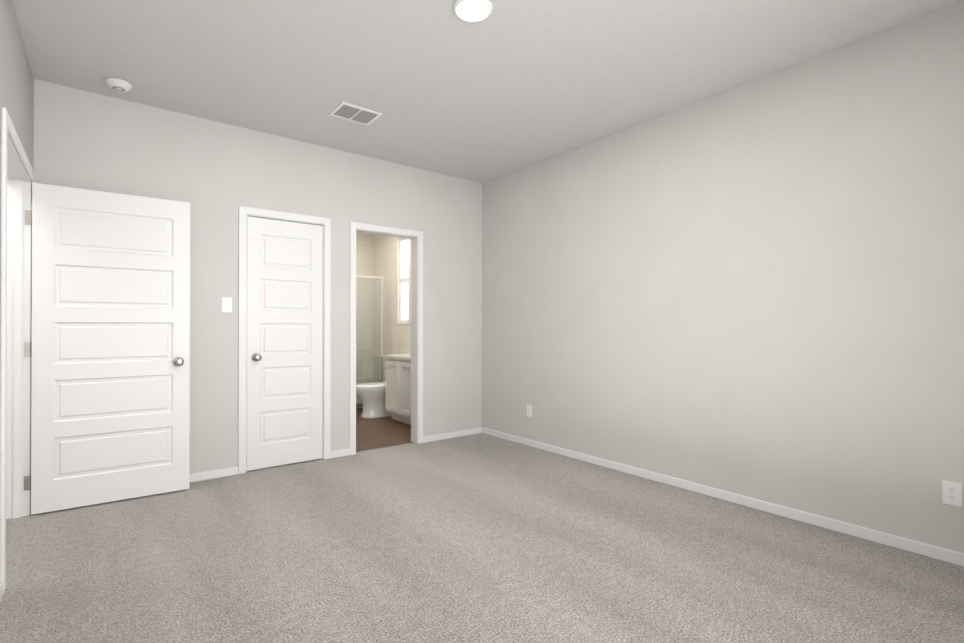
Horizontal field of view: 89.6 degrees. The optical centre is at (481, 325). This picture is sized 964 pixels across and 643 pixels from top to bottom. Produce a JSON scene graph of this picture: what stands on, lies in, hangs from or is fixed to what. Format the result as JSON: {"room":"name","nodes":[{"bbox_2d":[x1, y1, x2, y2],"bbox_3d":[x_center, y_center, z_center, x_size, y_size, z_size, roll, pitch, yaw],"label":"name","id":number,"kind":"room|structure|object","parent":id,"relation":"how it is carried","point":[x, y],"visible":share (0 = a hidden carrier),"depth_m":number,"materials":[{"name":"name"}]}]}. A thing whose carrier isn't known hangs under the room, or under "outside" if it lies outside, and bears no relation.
{"room":"empty bedroom","nodes":[
{"label":"empty bedroom","id":0,"kind":"room"},
{"bbox_2d":[0,0,33,290],"bbox_3d":[-1.276,-0.210,0.972,0.120,2.740,5.285,0,0,-38],"label":"wall","id":1,"kind":"structure","parent":0,"point":[16,89],"depth_m":2.44,"materials":[{"name":"grey paint"}]},
{"bbox_2d":[0,581,2,600],"bbox_3d":[-0.872,1.127,0.558,0.013,0.062,3.903,0,0,-38],"label":"baseboard","id":2,"kind":"structure","parent":1,"relation":"attached to","point":[1,588],"depth_m":2.06,"materials":[{"name":"white"}]},
{"bbox_2d":[0,107,35,593],"bbox_3d":[-2.498,0.108,2.529,0.150,2.117,1.199,0,0,-38],"label":"door frame","id":3,"kind":"structure","parent":1,"relation":"attached to","point":[18,336],"depth_m":2.94,"materials":[{"name":"white wood"}]},
{"bbox_2d":[24,182,189,514],"bbox_3d":[-2.425,0.142,3.190,0.867,2.030,0.172,0,0,-38],"label":"entry door","id":4,"kind":"structure","parent":1,"relation":"in","point":[107,348],"depth_m":3.17,"materials":[{"name":"white painted wood"},{"name":"satin nickel"}]},
{"bbox_2d":[33,79,481,473],"bbox_3d":[-1.466,-0.197,4.256,3.873,2.740,0.120,0,0,-38],"label":"wall","id":5,"kind":"structure","parent":0,"point":[216,174],"depth_m":3.85,"materials":[{"name":"grey paint"}]},
{"bbox_2d":[189,466,237,482],"bbox_3d":[-2.380,1.139,3.450,1.176,0.062,0.013,0,0,-38],"label":"baseboard","id":6,"kind":"structure","parent":5,"relation":"attached to","point":[207,475],"depth_m":3.70,"materials":[{"name":"white wood"}]},
{"bbox_2d":[222,297,231,311],"bbox_3d":[-1.982,-0.159,3.768,0.070,0.115,0.010,0,0,-38],"label":"switch plate","id":7,"kind":"object","parent":5,"relation":"attached to","point":[226,304],"visible":1,"depth_m":3.77,"materials":[{"name":"white plastic"}]},
{"bbox_2d":[246,216,322,470],"bbox_3d":[-1.641,0.146,4.069,0.617,2.030,0.171,0,0,-38],"label":"closet door","id":8,"kind":"structure","parent":5,"relation":"in","point":[284,342],"depth_m":4.04,"materials":[{"name":"white painted wood"},{"name":"satin nickel"}]},
{"bbox_2d":[238,206,330,473],"bbox_3d":[-1.626,0.114,4.044,0.740,2.117,0.015,0,0,-38],"label":"door frame","id":9,"kind":"structure","parent":5,"relation":"attached to","point":[244,211],"depth_m":3.87,"materials":[{"name":"white wood"}]},
{"bbox_2d":[330,448,349,457],"bbox_3d":[-1.264,1.143,4.324,0.180,0.062,0.013,0,0,-38],"label":"baseboard","id":10,"kind":"structure","parent":5,"relation":"attached to","point":[339,453],"depth_m":4.32,"materials":[{"name":"white wood"}]},
{"bbox_2d":[350,222,422,454],"bbox_3d":[-0.934,0.117,4.672,0.764,2.117,0.150,0,0,-38],"label":"door frame","id":11,"kind":"structure","parent":5,"relation":"attached to","point":[354,226],"depth_m":4.82,"materials":[{"name":"white wood"}]},
{"bbox_2d":[423,427,481,442],"bbox_3d":[-0.294,1.146,5.085,0.758,0.062,0.013,0,0,-38],"label":"baseboard","id":12,"kind":"structure","parent":5,"relation":"attached to","point":[442,436],"depth_m":5.06,"materials":[{"name":"white wood"}]},
{"bbox_2d":[356,232,372,397],"bbox_3d":[-2.578,-0.186,6.859,2.173,2.740,0.120,0,0,-38],"label":"wall","id":13,"kind":"structure","parent":0,"point":[364,254],"depth_m":7.40,"materials":[{"name":"beige paint"}]},
{"bbox_2d":[356,403,413,451],"bbox_3d":[-1.706,1.211,5.838,2.293,0.058,2.795,0,0,-38],"label":"floor","id":14,"kind":"structure","parent":0,"point":[377,433],"depth_m":5.34,"materials":[{"name":"brown wood"}]},
{"bbox_2d":[356,275,382,412],"bbox_3d":[-2.126,0.250,6.228,1.865,1.863,0.055,0,0,-38],"label":"glass","id":15,"kind":"object","parent":14,"relation":"on","point":[358,409],"visible":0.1,"depth_m":6.72,"materials":[{"name":"clear glass"}]},
{"bbox_2d":[356,382,391,418],"bbox_3d":[-1.315,0.817,6.346,0.792,0.730,0.450,0,0,-38],"label":"toilet","id":16,"kind":"object","parent":14,"relation":"on","point":[371,395],"visible":0.48,"depth_m":6.16,"materials":[{"name":"white ceramic"}]},
{"bbox_2d":[384,354,410,424],"bbox_3d":[-0.710,0.723,5.798,0.531,0.914,1.070,0,0,-38],"label":"bathroom vanity","id":17,"kind":"object","parent":14,"relation":"on","point":[397,368],"visible":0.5,"depth_m":5.79,"materials":[{"name":"white wood"}]},
{"bbox_2d":[0,433,963,642],"bbox_3d":[0.182,1.195,2.147,3.873,0.060,5.345,0,0,-38],"label":"floor carpet","id":18,"kind":"object","parent":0,"point":[480,538],"visible":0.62,"depth_m":2.35,"materials":[{"name":"grey carpet"}]},
{"bbox_2d":[12,0,963,182],"bbox_3d":[-1.191,-1.612,2.857,5.173,0.080,8.140,0,0,-38],"label":"ceiling","id":19,"kind":"structure","parent":0,"point":[504,87],"depth_m":2.87,"materials":[{"name":"paint"}]},
{"bbox_2d":[105,78,131,91],"bbox_3d":[-2.356,-1.551,3.145,0.140,0.040,0.140,0,0,-38],"label":"smoke detector","id":20,"kind":"object","parent":19,"relation":"attached to","point":[118,85],"visible":1,"depth_m":3.12,"materials":[{"name":"white plastic"}]},
{"bbox_2d":[329,102,381,124],"bbox_3d":[-0.935,-1.565,3.595,0.310,0.012,0.245,0,0,-38],"label":"ceiling vent","id":21,"kind":"object","parent":19,"relation":"in","point":[351,112],"visible":1,"depth_m":3.58,"materials":[{"name":"white plastic"}]},
{"bbox_2d":[453,0,491,21],"bbox_3d":[-0.046,-1.565,2.403,0.196,0.018,0.196,0,0,-38],"label":"recessed light","id":22,"kind":"object","parent":19,"relation":"in","point":[472,10],"visible":1,"depth_m":2.40,"materials":[{"name":"white plastic"}]},
{"bbox_2d":[373,1,963,552],"bbox_3d":[0.797,-0.196,4.410,0.120,2.740,8.140,0,0,-38],"label":"wall","id":23,"kind":"structure","parent":0,"point":[752,289],"depth_m":3.06,"materials":[{"name":"grey paint"}]},
{"bbox_2d":[396,238,408,323],"bbox_3d":[-1.079,-0.616,6.753,0.085,1.200,0.340,0,0,-38],"label":"bathroom window","id":24,"kind":"structure","parent":23,"relation":"in","point":[403,292],"depth_m":6.79,"materials":[{"name":"white glass"}]},
{"bbox_2d":[527,404,531,416],"bbox_3d":[0.460,0.833,4.732,0.009,0.115,0.070,0,0,-38],"label":"electrical outlet","id":25,"kind":"object","parent":23,"relation":"attached to","point":[529,410],"visible":1,"depth_m":4.72,"materials":[{"name":"white plastic"}]},
{"bbox_2d":[482,427,963,566],"bbox_3d":[1.593,1.139,3.282,0.013,0.062,5.152,0,0,-38],"label":"baseboard","id":26,"kind":"structure","parent":23,"relation":"attached to","point":[932,551],"depth_m":3.02,"materials":[{"name":"white"}]},
{"bbox_2d":[942,480,961,506],"bbox_3d":[2.304,0.824,2.377,0.009,0.115,0.070,0,0,-38],"label":"electrical outlet","id":27,"kind":"object","parent":23,"relation":"attached to","point":[951,492],"visible":1,"depth_m":2.38,"materials":[{"name":"white plastic"}]}
]}

